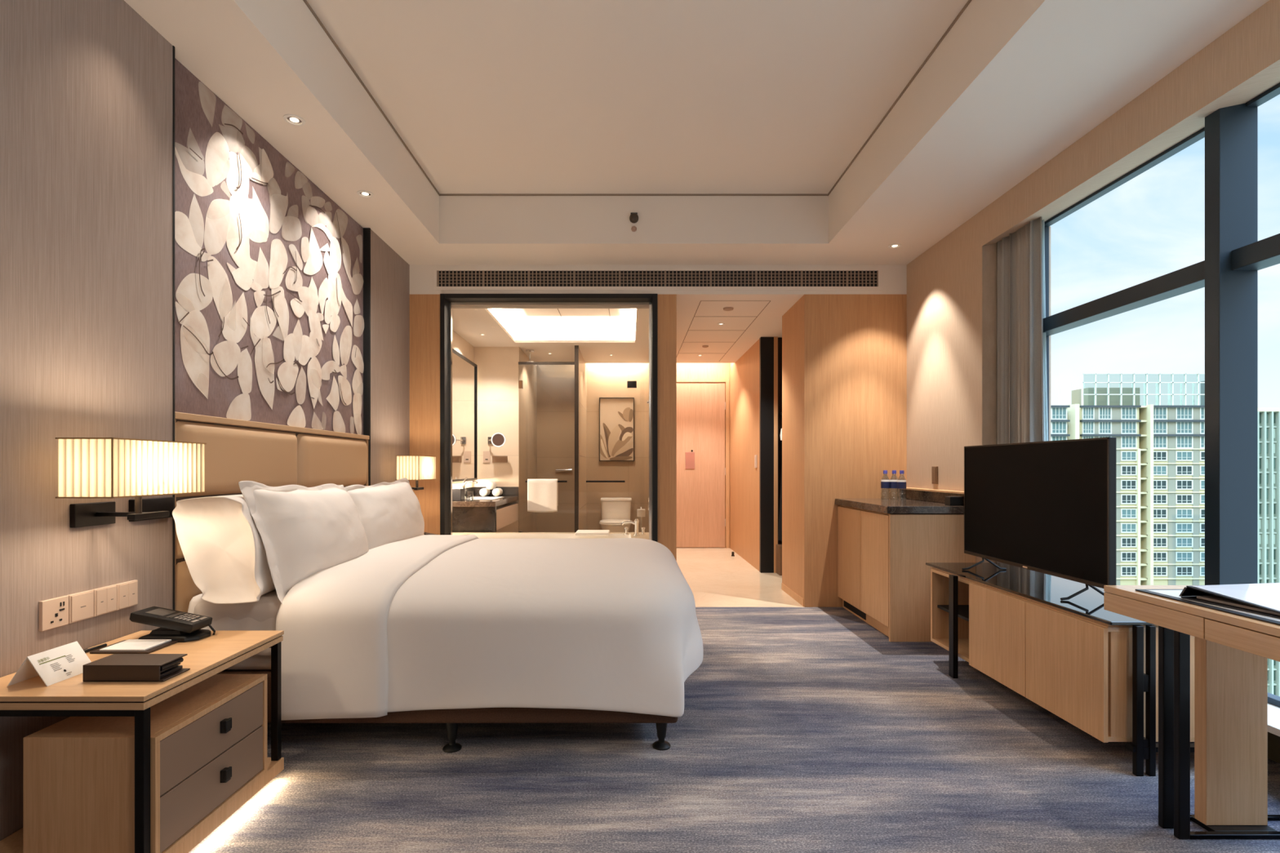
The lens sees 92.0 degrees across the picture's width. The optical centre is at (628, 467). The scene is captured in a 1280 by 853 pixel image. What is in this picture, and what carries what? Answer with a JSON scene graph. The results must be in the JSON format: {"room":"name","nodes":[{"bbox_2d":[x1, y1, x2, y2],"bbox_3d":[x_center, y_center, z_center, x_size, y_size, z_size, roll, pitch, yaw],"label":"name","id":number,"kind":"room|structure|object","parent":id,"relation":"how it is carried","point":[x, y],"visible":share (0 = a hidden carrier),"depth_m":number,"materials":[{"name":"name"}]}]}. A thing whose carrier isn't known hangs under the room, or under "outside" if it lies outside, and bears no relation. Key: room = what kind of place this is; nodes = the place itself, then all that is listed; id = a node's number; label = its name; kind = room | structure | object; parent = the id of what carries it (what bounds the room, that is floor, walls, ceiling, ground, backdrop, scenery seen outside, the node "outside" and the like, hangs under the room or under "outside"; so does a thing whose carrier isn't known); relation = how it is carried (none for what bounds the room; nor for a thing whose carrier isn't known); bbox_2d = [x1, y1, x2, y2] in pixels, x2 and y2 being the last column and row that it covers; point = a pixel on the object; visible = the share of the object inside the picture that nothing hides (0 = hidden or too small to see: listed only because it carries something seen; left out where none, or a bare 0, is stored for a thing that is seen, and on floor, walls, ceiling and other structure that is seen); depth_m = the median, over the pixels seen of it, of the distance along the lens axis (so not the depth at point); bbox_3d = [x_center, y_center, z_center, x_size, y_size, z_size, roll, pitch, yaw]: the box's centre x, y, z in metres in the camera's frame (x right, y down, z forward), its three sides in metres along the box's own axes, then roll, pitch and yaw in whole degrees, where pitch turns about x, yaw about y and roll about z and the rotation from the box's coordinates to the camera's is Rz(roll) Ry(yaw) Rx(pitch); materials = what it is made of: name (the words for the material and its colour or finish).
{"room":"hotel room","nodes":[
{"label":"hotel room","id":0,"kind":"room"},
{"bbox_2d":[0,0,474,840],"bbox_3d":[-1.840,-0.300,3.375,0.220,2.800,10.150,0,0,0],"label":"wall","id":1,"kind":"structure","parent":0,"point":[86,86],"depth_m":1.97,"materials":[{"name":"grey paper"}]},
{"bbox_2d":[38,595,68,631],"bbox_3d":[-1.723,0.436,1.855,0.014,0.088,0.086,0,0,0],"label":"wall socket","id":2,"kind":"object","parent":1,"relation":"attached to","point":[53,613],"visible":1,"depth_m":1.85,"materials":[{"name":"beige plastic"}]},
{"bbox_2d":[66,590,93,623],"bbox_3d":[-1.722,0.436,1.944,0.016,0.088,0.086,0,0,0],"label":"wall switch","id":3,"kind":"object","parent":1,"relation":"attached to","point":[81,605],"visible":1,"depth_m":1.94,"materials":[{"name":"beige plastic"}]},
{"bbox_2d":[91,584,116,617],"bbox_3d":[-1.722,0.436,2.033,0.016,0.088,0.086,0,0,0],"label":"wall switch","id":4,"kind":"object","parent":1,"relation":"attached to","point":[104,597],"visible":1,"depth_m":2.03,"materials":[{"name":"beige plastic"}]},
{"bbox_2d":[116,579,137,610],"bbox_3d":[-1.722,0.436,2.122,0.016,0.088,0.086,0,0,0],"label":"wall switch","id":5,"kind":"object","parent":1,"relation":"attached to","point":[126,592],"visible":1,"depth_m":2.12,"materials":[{"name":"beige plastic"}]},
{"bbox_2d":[55,437,206,528],"bbox_3d":[-1.588,0.051,1.925,0.284,0.271,0.386,0,0,0],"label":"wall lamp","id":6,"kind":"object","parent":1,"relation":"attached to","point":[89,468],"visible":1,"depth_m":1.83,"materials":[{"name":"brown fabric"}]},
{"bbox_2d":[128,497,173,521],"bbox_3d":[-1.719,0.148,2.231,0.022,0.076,0.188,0,0,0],"label":"light","id":7,"kind":"object","parent":1,"relation":"attached to","point":[165,504],"visible":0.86,"depth_m":2.23,"materials":[{"name":"black metal"}]},
{"bbox_2d":[173,45,174,609],"bbox_3d":[-1.752,-0.252,2.350,0.049,2.703,0.008,0,0,0],"label":"trim","id":8,"kind":"structure","parent":1,"relation":"attached to","point":[173,46],"depth_m":2.35,"materials":[{"name":"black metal"}]},
{"bbox_2d":[174,57,364,435],"bbox_3d":[-1.769,-0.901,3.241,0.014,1.402,1.774,0,0,0],"label":"wall mural","id":9,"kind":"object","parent":1,"relation":"attached to","point":[269,321],"visible":0.99,"depth_m":2.94,"materials":[{"name":"beige paper"}]},
{"bbox_2d":[174,411,369,613],"bbox_3d":[-1.746,0.443,3.241,0.060,1.314,1.770,0,0,0],"label":"headboard","id":10,"kind":"object","parent":1,"relation":"attached to","point":[237,451],"visible":0.28,"depth_m":2.88,"materials":[{"name":"brown leather"}]},
{"bbox_2d":[175,500,184,559],"bbox_3d":[-1.733,0.240,2.812,0.034,0.230,0.872,0,0,0],"label":"cushion","id":11,"kind":"object","parent":10,"relation":"on","point":[179,554],"depth_m":2.39,"materials":[{"name":"white fabric"}]},
{"bbox_2d":[175,560,202,613],"bbox_3d":[-1.733,0.583,2.812,0.034,0.435,0.872,0,0,0],"label":"cushion","id":12,"kind":"object","parent":10,"relation":"on","point":[185,588],"depth_m":2.40,"materials":[{"name":"white fabric"}]},
{"bbox_2d":[175,421,297,497],"bbox_3d":[-1.733,-0.034,2.812,0.034,0.298,0.872,0,0,0],"label":"cushion","id":13,"kind":"object","parent":10,"relation":"on","point":[235,452],"depth_m":2.74,"materials":[{"name":"beige leather"}]},
{"bbox_2d":[297,433,367,487],"bbox_3d":[-1.733,-0.034,3.681,0.034,0.298,0.850,0,0,0],"label":"cushion","id":14,"kind":"object","parent":10,"relation":"on","point":[337,459],"depth_m":3.58,"materials":[{"name":"beige leather"}]},
{"bbox_2d":[363,227,370,485],"bbox_3d":[-1.752,-0.252,4.135,0.049,2.703,0.013,0,0,0],"label":"trim","id":15,"kind":"structure","parent":1,"relation":"attached to","point":[366,231],"depth_m":4.13,"materials":[{"name":"black metal"}]},
{"bbox_2d":[395,455,436,490],"bbox_3d":[-1.588,0.051,4.460,0.284,0.271,0.386,0,0,0],"label":"wall lamp","id":16,"kind":"object","parent":1,"relation":"attached to","point":[416,468],"visible":0.91,"depth_m":4.27,"materials":[{"name":"brown fabric"}]},
{"bbox_2d":[452,348,477,481],"bbox_3d":[-1.724,-0.510,6.072,0.048,1.290,1.785,0,0,0],"label":"bathroom mirror","id":17,"kind":"object","parent":1,"relation":"attached to","point":[464,371],"visible":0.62,"depth_m":6.45,"materials":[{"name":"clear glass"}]},
{"bbox_2d":[474,346,537,532],"bbox_3d":[-1.495,-0.136,7.675,0.510,2.471,1.350,0,0,0],"label":"wall","id":18,"kind":"structure","parent":0,"point":[508,410],"depth_m":7.00,"materials":[{"name":"beige tile"}]},
{"bbox_2d":[483,451,490,462],"bbox_3d":[-1.605,-0.125,6.992,0.080,0.130,0.012,0,0,0],"label":"socket","id":19,"kind":"object","parent":18,"relation":"attached to","point":[486,455],"visible":1,"depth_m":6.99,"materials":[{"name":"beige plastic"}]},
{"bbox_2d":[474,486,518,495],"bbox_3d":[-1.496,0.265,6.987,0.503,0.100,0.023,0,0,0],"label":"backsplash","id":20,"kind":"structure","parent":18,"relation":"attached to","point":[507,491],"depth_m":6.98,"materials":[{"name":"black stone"}]},
{"bbox_2d":[488,432,506,447],"bbox_3d":[-1.497,-0.310,6.890,0.282,0.164,0.117,0,0,42],"label":"makeup mirror","id":21,"kind":"object","parent":18,"relation":"attached to","point":[498,439],"visible":1,"depth_m":6.83,"materials":[{"name":"silver metal"}]},
{"bbox_2d":[492,456,507,462],"bbox_3d":[-1.455,-0.098,6.992,0.170,0.075,0.013,0,0,0],"label":"holder","id":22,"kind":"object","parent":18,"relation":"attached to","point":[495,459],"visible":1,"depth_m":6.99,"materials":[{"name":"brown wood"}]},
{"bbox_2d":[452,307,648,366],"bbox_3d":[-0.735,-1.536,6.715,2.030,0.329,3.470,0,0,0],"label":"ceiling","id":23,"kind":"structure","parent":0,"point":[544,331],"depth_m":6.84,"materials":[{"name":"white paint"}]},
{"bbox_2d":[578,347,586,529],"bbox_3d":[-0.584,-0.136,7.655,0.037,2.471,1.390,0,0,0],"label":"wall bath partition","id":24,"kind":"structure","parent":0,"point":[582,366],"depth_m":7.57,"materials":[{"name":"glass"}]},
{"bbox_2d":[518,361,574,532],"bbox_3d":[-0.922,-0.055,6.928,0.632,2.270,0.085,0,0,0],"label":"shower door","id":25,"kind":"structure","parent":24,"relation":"attached to","point":[520,382],"depth_m":6.93,"materials":[{"name":"brown metal"}]},
{"bbox_2d":[527,479,557,512],"bbox_3d":[-0.958,0.310,6.892,0.336,0.373,0.050,0,0,0],"label":"towel","id":26,"kind":"object","parent":25,"relation":"hanging from","point":[542,494],"visible":1,"depth_m":6.87,"materials":[{"name":"white fabric"}]},
{"bbox_2d":[574,345,578,532],"bbox_3d":[-0.584,-0.136,6.942,0.045,2.471,0.035,0,0,0],"label":"trim","id":27,"kind":"structure","parent":24,"relation":"attached to","point":[576,347],"depth_m":6.92,"materials":[{"name":"brown metal"}]},
{"bbox_2d":[537,363,648,532],"bbox_3d":[-0.735,-0.300,8.400,2.030,2.800,0.100,0,0,0],"label":"wall","id":28,"kind":"structure","parent":0,"point":[555,383],"depth_m":8.35,"materials":[{"name":"beige tile"}]},
{"bbox_2d":[599,397,634,461],"bbox_3d":[-0.160,-0.517,8.328,0.470,0.855,0.045,0,0,0],"label":"flower painting","id":29,"kind":"object","parent":28,"relation":"attached to","point":[616,415],"visible":1,"depth_m":8.31,"materials":[{"name":"beige paper"}]},
{"bbox_2d":[409,264,906,561],"bbox_3d":[0.233,-0.252,4.931,3.926,2.703,0.098,0,0,0],"label":"wall","id":30,"kind":"structure","parent":0,"point":[424,308],"depth_m":4.88,"materials":[{"name":"brown wood"}]},
{"bbox_2d":[440,293,657,542],"bbox_3d":[-0.628,-0.350,4.931,1.711,2.041,0.138,0,0,0],"label":"window frame","id":31,"kind":"structure","parent":30,"relation":"in","point":[446,300],"depth_m":4.86,"materials":[{"name":"black metal"}]},
{"bbox_2d":[452,302,648,308],"bbox_3d":[-0.630,-1.333,5.035,1.620,0.070,0.080,0,0,0],"label":"roller blind","id":32,"kind":"object","parent":31,"relation":"attached to","point":[455,304],"visible":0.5,"depth_m":5.00,"materials":[{"name":"beige fabric"}]},
{"bbox_2d":[433,266,881,289],"bbox_3d":[0.230,-1.494,4.878,3.538,0.181,0.008,0,0,0],"label":"air vent","id":33,"kind":"object","parent":30,"relation":"in","point":[444,277],"visible":1,"depth_m":4.88,"materials":[{"name":"grey metal"}]},
{"bbox_2d":[124,0,1269,264],"bbox_3d":[0.275,-1.851,1.640,4.450,0.497,6.680,0,0,0],"label":"ceiling","id":34,"kind":"structure","parent":0,"point":[486,96],"depth_m":3.13,"materials":[{"name":"white paint"}]},
{"bbox_2d":[283,114,305,125],"bbox_3d":[-1.538,-1.600,2.845,0.090,0.006,0.090,0,0,0],"label":"recessed light","id":35,"kind":"object","parent":34,"relation":"in","point":[293,119],"visible":1,"depth_m":2.84,"materials":[{"name":"white plastic"}]},
{"bbox_2d":[356,190,373,197],"bbox_3d":[-1.539,-1.600,3.613,0.090,0.006,0.090,0,0,0],"label":"recessed light","id":36,"kind":"object","parent":34,"relation":"in","point":[365,193],"visible":1,"depth_m":3.61,"materials":[{"name":"white plastic"}]},
{"bbox_2d":[629,212,638,222],"bbox_3d":[0.039,-1.782,4.397,0.066,0.067,0.046,0,0,0],"label":"sensor","id":37,"kind":"object","parent":34,"relation":"attached to","point":[633,218],"visible":1,"depth_m":4.38,"materials":[{"name":"brown plastic"}]},
{"bbox_2d":[302,0,971,195],"bbox_3d":[0.037,-1.951,1.810,2.782,0.012,5.220,0,0,0],"label":"trim","id":38,"kind":"structure","parent":34,"relation":"attached to","point":[306,2],"depth_m":4.18,"materials":[{"name":"brown"}]},
{"bbox_2d":[676,363,733,547],"bbox_3d":[0.940,-0.300,8.335,1.320,2.800,0.530,0,0,0],"label":"wall","id":39,"kind":"structure","parent":0,"point":[684,371],"depth_m":8.50,"materials":[{"name":"beige paint"}]},
{"bbox_2d":[676,382,725,547],"bbox_3d":[0.876,-0.036,8.484,0.912,2.257,0.032,0,0,0],"label":"door","id":40,"kind":"structure","parent":39,"relation":"in","point":[700,406],"depth_m":8.48,"materials":[{"name":"pink wood"}]},
{"bbox_2d":[685,452,694,469],"bbox_3d":[0.843,-0.100,8.473,0.125,0.230,0.010,0,0,0],"label":"sign","id":41,"kind":"object","parent":40,"relation":"attached to","point":[690,456],"visible":1,"depth_m":8.47,"materials":[{"name":"brown"}]},
{"bbox_2d":[676,378,729,547],"bbox_3d":[0.881,-0.060,8.484,1.006,2.320,0.032,0,0,0],"label":"trim","id":42,"kind":"structure","parent":39,"relation":"attached to","point":[726,380],"depth_m":8.47,"materials":[{"name":"brown wood"}]},
{"bbox_2d":[188,547,1279,852],"bbox_3d":[0.255,1.149,3.450,4.410,0.101,10.300,0,0,0],"label":"floor","id":43,"kind":"structure","parent":0,"point":[799,730],"depth_m":2.23,"materials":[{"name":"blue carpet"}]},
{"bbox_2d":[0,631,284,852],"bbox_3d":[-1.464,0.838,1.873,0.527,0.524,0.633,0,0,0],"label":"nightstand","id":44,"kind":"object","parent":43,"relation":"on","point":[133,766],"visible":0.91,"depth_m":1.64,"materials":[{"name":"brown wood"}]},
{"bbox_2d":[7,641,91,686],"bbox_3d":[-1.583,0.536,1.702,0.107,0.078,0.147,0,0,0],"label":"tent card","id":45,"kind":"object","parent":44,"relation":"on","point":[62,663],"visible":1,"depth_m":1.68,"materials":[{"name":"white paper"}]},
{"bbox_2d":[89,639,177,653],"bbox_3d":[-1.577,0.570,1.978,0.183,0.010,0.133,0,0,0],"label":"notepad","id":46,"kind":"object","parent":44,"relation":"on","point":[131,646],"visible":1,"depth_m":1.96,"materials":[{"name":"white paper"}]},
{"bbox_2d":[82,653,190,681],"bbox_3d":[-1.359,0.553,1.713,0.218,0.045,0.102,0,0,0],"label":"leather folder","id":47,"kind":"object","parent":44,"relation":"on","point":[115,667],"visible":1,"depth_m":1.66,"materials":[{"name":"brown leather"}]},
{"bbox_2d":[129,606,215,642],"bbox_3d":[-1.532,0.528,2.087,0.225,0.102,0.105,0,0,0],"label":"telephone","id":48,"kind":"object","parent":44,"relation":"on","point":[175,625],"visible":0.99,"depth_m":2.05,"materials":[{"name":"black plastic"}]},
{"bbox_2d":[194,602,677,753],"bbox_3d":[-0.755,0.805,3.240,1.890,0.590,1.740,0,0,0],"label":"bed","id":49,"kind":"object","parent":43,"relation":"on","point":[259,611],"visible":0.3,"depth_m":2.37,"materials":[{"name":"brown fabric"}]},
{"bbox_2d":[187,589,281,655],"bbox_3d":[-1.490,0.604,2.594,0.421,0.217,0.508,0,0,0],"label":"sheet","id":50,"kind":"object","parent":49,"relation":"on","point":[225,624],"visible":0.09,"depth_m":2.37,"materials":[{"name":"white fabric"}]},
{"bbox_2d":[172,494,275,604],"bbox_3d":[-1.503,0.300,2.592,0.311,0.392,0.739,0,0,0],"label":"pillow","id":51,"kind":"object","parent":50,"relation":"on","point":[221,544],"visible":0.62,"depth_m":2.26,"materials":[{"name":"white fabric"}]},
{"bbox_2d":[238,480,368,604],"bbox_3d":[-1.393,0.296,2.769,0.279,0.490,0.865,0,0,0],"label":"pillow","id":52,"kind":"object","parent":49,"relation":"on","point":[304,531],"visible":0.84,"depth_m":2.51,"materials":[{"name":"white fabric"}]},
{"bbox_2d":[343,477,424,549],"bbox_3d":[-1.413,0.297,3.660,0.251,0.462,0.989,0,0,0],"label":"pillow","id":53,"kind":"object","parent":49,"relation":"on","point":[388,513],"visible":0.69,"depth_m":3.44,"materials":[{"name":"white fabric"}]},
{"bbox_2d":[275,534,702,720],"bbox_3d":[-0.502,0.676,3.238,1.639,0.532,1.892,0,0,0],"label":"duvet","id":54,"kind":"object","parent":49,"relation":"on","point":[424,622],"visible":1,"depth_m":2.33,"materials":[{"name":"white fabric"}]},
{"bbox_2d":[776,544,782,575],"bbox_3d":[1.645,0.949,6.390,0.210,0.298,0.180,0,0,0],"label":"box","id":55,"kind":"object","parent":43,"relation":"on","point":[779,547],"visible":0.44,"depth_m":6.32,"materials":[{"name":"brown wood"}]},
{"bbox_2d":[835,487,975,641],"bbox_3d":[1.913,0.627,4.388,0.565,0.946,0.986,0,0,0],"label":"base cabinet","id":56,"kind":"object","parent":43,"relation":"on","point":[885,547],"visible":0.72,"depth_m":3.92,"materials":[{"name":"brown wood"}]},
{"bbox_2d":[835,498,964,513],"bbox_3d":[1.912,0.266,4.388,0.564,0.047,0.986,0,0,0],"label":"countertop","id":57,"kind":"structure","parent":56,"relation":"on","point":[886,506],"depth_m":4.04,"materials":[{"name":"brown stone"}]},
{"bbox_2d":[880,470,889,499],"bbox_3d":[1.985,0.130,4.780,0.064,0.223,0.063,0,0,0],"label":"water bottle","id":58,"kind":"object","parent":57,"relation":"on","point":[884,483],"visible":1,"depth_m":4.76,"materials":[{"name":"clear plastic"}]},
{"bbox_2d":[889,470,898,499],"bbox_3d":[2.045,0.130,4.760,0.064,0.223,0.063,0,0,0],"label":"water bottle","id":59,"kind":"object","parent":57,"relation":"on","point":[893,483],"visible":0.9,"depth_m":4.74,"materials":[{"name":"clear plastic"}]},
{"bbox_2d":[897,470,906,500],"bbox_3d":[2.060,0.130,4.660,0.064,0.223,0.063,0,0,0],"label":"water bottle","id":60,"kind":"object","parent":57,"relation":"on","point":[901,484],"visible":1,"depth_m":4.64,"materials":[{"name":"clear plastic"}]},
{"bbox_2d":[944,496,962,505],"bbox_3d":[2.100,0.213,3.995,0.080,0.056,0.070,0,0,0],"label":"box","id":61,"kind":"object","parent":57,"relation":"on","point":[948,500],"visible":1,"depth_m":3.96,"materials":[{"name":"black plastic"}]},
{"bbox_2d":[925,562,1194,776],"bbox_3d":[1.940,0.826,2.901,0.490,0.548,1.398,0,0,0],"label":"tv cabinet","id":62,"kind":"object","parent":43,"relation":"on","point":[1094,668],"visible":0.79,"depth_m":2.50,"materials":[{"name":"brown wood"}]},
{"bbox_2d":[937,604,968,622],"bbox_3d":[1.968,0.792,3.339,0.400,0.015,0.400,0,0,0],"label":"shelf","id":63,"kind":"object","parent":62,"relation":"attached to","point":[963,610],"depth_m":3.43,"materials":[{"name":"black wood"}]},
{"bbox_2d":[961,437,1115,600],"bbox_3d":[1.920,0.215,2.986,0.241,0.674,1.057,0,0,0],"label":"television","id":64,"kind":"object","parent":62,"relation":"on","point":[1047,507],"visible":0.88,"depth_m":2.83,"materials":[{"name":"black plastic"}]},
{"bbox_2d":[1103,585,1279,839],"bbox_3d":[1.841,0.735,1.349,0.687,0.730,1.199,0,0,0],"label":"desk","id":65,"kind":"object","parent":43,"relation":"on","point":[1232,652],"visible":0.97,"depth_m":1.88,"materials":[{"name":"brown wood"}]},
{"bbox_2d":[1134,589,1279,625],"bbox_3d":[1.812,0.367,1.631,0.575,0.005,0.462,0,0,0],"label":"desk pad","id":66,"kind":"object","parent":65,"relation":"on","point":[1174,594],"visible":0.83,"depth_m":1.64,"materials":[{"name":"black leather"}]},
{"bbox_2d":[1179,582,1279,618],"bbox_3d":[1.801,0.346,1.628,0.488,0.037,0.311,0,0,-6],"label":"folder","id":67,"kind":"object","parent":66,"relation":"on","point":[1264,599],"visible":1,"depth_m":1.65,"materials":[{"name":"black leather"}]},
{"bbox_2d":[676,297,799,363],"bbox_3d":[1.289,-1.536,6.790,1.822,0.329,3.620,0,0,0],"label":"ceiling","id":68,"kind":"structure","parent":0,"point":[704,330],"depth_m":5.91,"materials":[{"name":"white paint"}]},
{"bbox_2d":[676,300,770,359],"bbox_3d":[0.879,-1.370,6.508,0.578,0.002,2.884,0,0,0],"label":"trim","id":69,"kind":"structure","parent":68,"relation":"attached to","point":[700,300],"depth_m":5.30,"materials":[{"name":"brown paint"}]},
{"bbox_2d":[777,337,782,544],"bbox_3d":[1.790,-0.136,6.515,0.720,2.471,0.030,0,0,0],"label":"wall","id":70,"kind":"structure","parent":0,"point":[780,339],"depth_m":6.50,"materials":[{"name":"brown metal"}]},
{"bbox_2d":[760,337,773,573],"bbox_3d":[1.452,-0.136,6.500,0.136,2.471,0.060,0,0,0],"label":"trim","id":71,"kind":"structure","parent":70,"relation":"attached to","point":[766,344],"depth_m":6.47,"materials":[{"name":"black metal"}]},
{"bbox_2d":[729,293,906,607],"bbox_3d":[1.794,-0.136,6.691,0.812,2.471,3.618,0,0,0],"label":"wall","id":72,"kind":"structure","parent":0,"point":[844,356],"depth_m":4.88,"materials":[{"name":"brown wood"}]},
{"bbox_2d":[773,336,777,573],"bbox_3d":[1.540,-0.136,6.495,0.040,2.471,0.070,0,0,0],"label":"trim","id":73,"kind":"structure","parent":72,"relation":"attached to","point":[775,338],"depth_m":6.46,"materials":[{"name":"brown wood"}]},
{"bbox_2d":[781,582,804,606],"bbox_3d":[1.386,1.070,5.245,0.006,0.060,0.690,0,0,0],"label":"baseboard","id":74,"kind":"structure","parent":72,"relation":"attached to","point":[797,597],"depth_m":5.20,"materials":[{"name":"brown wood"}]},
{"bbox_2d":[906,0,1279,562],"bbox_3d":[2.348,-0.252,1.640,0.304,2.703,6.680,0,0,0],"label":"wall","id":75,"kind":"structure","parent":0,"point":[952,285],"depth_m":3.84,"materials":[{"name":"beige paint"}]},
{"bbox_2d":[901,489,964,505],"bbox_3d":[2.175,0.205,4.388,0.040,0.074,0.986,0,0,0],"label":"backsplash","id":76,"kind":"structure","parent":75,"relation":"attached to","point":[939,497],"depth_m":4.46,"materials":[{"name":"brown stone"}]},
{"bbox_2d":[931,466,937,484],"bbox_3d":[2.188,0.052,4.420,0.016,0.125,0.070,0,0,0],"label":"wall thermostat","id":77,"kind":"object","parent":75,"relation":"attached to","point":[934,468],"visible":1,"depth_m":4.41,"materials":[{"name":"brown"}]},
{"bbox_2d":[996,216,1044,562],"bbox_3d":[2.283,-0.263,3.619,0.082,2.285,0.426,0,0,0],"label":"curtain","id":78,"kind":"object","parent":75,"relation":"hanging from","point":[1020,322],"visible":0.51,"depth_m":3.60,"materials":[{"name":"beige fabric"}]},
{"bbox_2d":[1041,219,1048,441],"bbox_3d":[2.354,-0.268,3.524,0.036,2.295,0.164,0,0,0],"label":"sheer curtain","id":79,"kind":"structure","parent":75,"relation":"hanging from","point":[1045,382],"depth_m":3.50,"materials":[{"name":"white fabric"}]},
{"bbox_2d":[1042,82,1279,707],"bbox_3d":[2.375,-0.273,1.530,0.150,2.314,4.260,0,0,0],"label":"window","id":80,"kind":"structure","parent":75,"relation":"in","point":[1234,255],"depth_m":2.41,"materials":[{"name":"clear glass"}]},
{"bbox_2d":[1267,702,1279,737],"bbox_3d":[2.330,0.897,1.620,0.260,0.026,4.440,0,0,0],"label":"trim","id":81,"kind":"structure","parent":75,"relation":"attached to","point":[1273,712],"depth_m":2.17,"materials":[{"name":"white plastic"}]},
{"bbox_2d":[1267,732,1279,764],"bbox_3d":[2.460,1.005,1.620,0.080,0.190,4.440,0,0,0],"label":"trim","id":82,"kind":"structure","parent":75,"relation":"attached to","point":[1273,741],"depth_m":2.32,"materials":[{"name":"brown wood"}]},
{"bbox_3d":[-0.785,1.150,6.715,2.130,0.100,3.470,0,0,0],"label":"floor","id":83,"kind":"structure","parent":0,"visible":0},
{"bbox_2d":[452,486,518,532],"bbox_3d":[-1.497,0.657,6.389,0.504,0.885,1.218,0,0,0],"label":"vanity","id":84,"kind":"object","parent":83,"relation":"on","point":[490,513],"visible":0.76,"depth_m":5.80,"materials":[{"name":"black stone"}]},
{"bbox_2d":[452,495,518,506],"bbox_3d":[-1.496,0.340,6.385,0.503,0.050,1.210,0,0,0],"label":"countertop","id":85,"kind":"structure","parent":84,"relation":"on","point":[506,499],"depth_m":5.88,"materials":[{"name":"brown stone"}]},
{"bbox_2d":[452,488,465,500],"bbox_3d":[-1.665,0.257,5.975,0.130,0.114,0.150,0,0,0],"label":"box","id":86,"kind":"object","parent":85,"relation":"on","point":[458,494],"visible":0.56,"depth_m":5.90,"materials":[{"name":"silver leather"}]},
{"bbox_2d":[465,497,502,499],"bbox_3d":[-1.500,0.376,6.360,0.340,0.129,0.546,0,0,0],"label":"basin","id":87,"kind":"object","parent":85,"relation":"in","point":[469,498],"depth_m":6.61,"materials":[{"name":"white ceramic"}]},
{"bbox_2d":[452,532,648,539],"bbox_3d":[-0.735,0.849,5.353,2.020,0.503,0.735,0,0,0],"label":"bathtub","id":88,"kind":"object","parent":83,"relation":"on","point":[480,535],"visible":0.21,"depth_m":5.63,"materials":[{"name":"white ceramic"}]},
{"bbox_2d":[467,533,631,538],"bbox_3d":[-0.715,0.805,5.350,1.470,0.410,0.580,0,0,0],"label":"tub","id":89,"kind":"object","parent":88,"relation":"in","point":[480,535],"depth_m":5.63,"materials":[{"name":"white ceramic"}]},
{"bbox_2d":[574,529,609,536],"bbox_3d":[-0.320,0.582,5.520,0.300,0.029,0.280,0,0,0],"label":"towel","id":90,"kind":"object","parent":88,"relation":"on","point":[580,532],"visible":1,"depth_m":5.39,"materials":[{"name":"white fabric"}]},
{"bbox_2d":[620,518,645,536],"bbox_3d":[0.042,0.522,5.456,0.220,0.150,0.132,0,0,0],"label":"tub faucet","id":91,"kind":"object","parent":88,"relation":"on","point":[636,522],"visible":1,"depth_m":5.41,"materials":[{"name":"silver metal"}]},
{"bbox_2d":[599,497,631,532],"bbox_3d":[-0.165,0.750,7.978,0.416,0.700,0.705,0,0,0],"label":"toilet","id":92,"kind":"object","parent":83,"relation":"on","point":[615,511],"visible":0.74,"depth_m":8.14,"materials":[{"name":"white ceramic"}]},
{"bbox_2d":[636,506,644,532],"bbox_3d":[0.155,0.790,7.600,0.140,0.620,0.138,0,0,0],"label":"toilet paper","id":93,"kind":"object","parent":83,"relation":"on","point":[640,513],"visible":0.7,"depth_m":7.57,"materials":[{"name":"white paper"}]},
{"label":"outside","id":94,"kind":"structure","parent":0,"visible":0},
{"bbox_3d":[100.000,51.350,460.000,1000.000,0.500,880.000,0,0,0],"label":"ground","id":95,"kind":"structure","parent":94,"visible":0},
{"bbox_2d":[1050,404,1204,585],"bbox_3d":[108.338,18.473,134.550,42.254,63.236,14.900,0,0,0],"label":"apartment building","id":96,"kind":"structure","parent":95,"relation":"on","point":[1160,450],"depth_m":127.94,"materials":[{"name":"beige concrete"}]},
{"bbox_2d":[1057,373,1204,405],"bbox_3d":[113.127,-16.388,133.650,35.395,7.086,7.300,0,0,0],"label":"screen","id":97,"kind":"object","parent":96,"relation":"on","point":[1095,396],"visible":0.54,"depth_m":132.00,"materials":[{"name":"grey"}]},
{"bbox_2d":[1071,387,1139,405],"bbox_3d":[103.662,-15.036,134.500,11.042,4.182,5.000,0,0,0],"label":"building","id":98,"kind":"structure","parent":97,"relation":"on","point":[1088,400],"depth_m":132.00,"materials":[{"name":"brown"}]},
{"bbox_2d":[1200,381,1204,405],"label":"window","id":99,"kind":"structure","parent":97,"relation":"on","point":[1202,384],"depth_m":136.45,"materials":[{"name":"grey"}]},
{"bbox_2d":[1257,407,1279,696],"bbox_3d":[104.070,20.902,98.700,14.451,60.396,6.600,0,0,0],"label":"glass building","id":100,"kind":"structure","parent":95,"relation":"on","point":[1268,418],"depth_m":95.61,"materials":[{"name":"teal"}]},
{"bbox_3d":[1.600,-0.570,5.720,0.024,0.024,1.540,0,0,0],"label":"rail","id":101,"kind":"object","parent":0,"visible":0},
{"bbox_2d":[777,428,782,541],"bbox_3d":[1.640,0.095,6.377,0.192,1.310,0.169,0,0,0],"label":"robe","id":102,"kind":"object","parent":101,"relation":"hanging from","point":[780,532],"visible":0.07,"depth_m":6.38,"materials":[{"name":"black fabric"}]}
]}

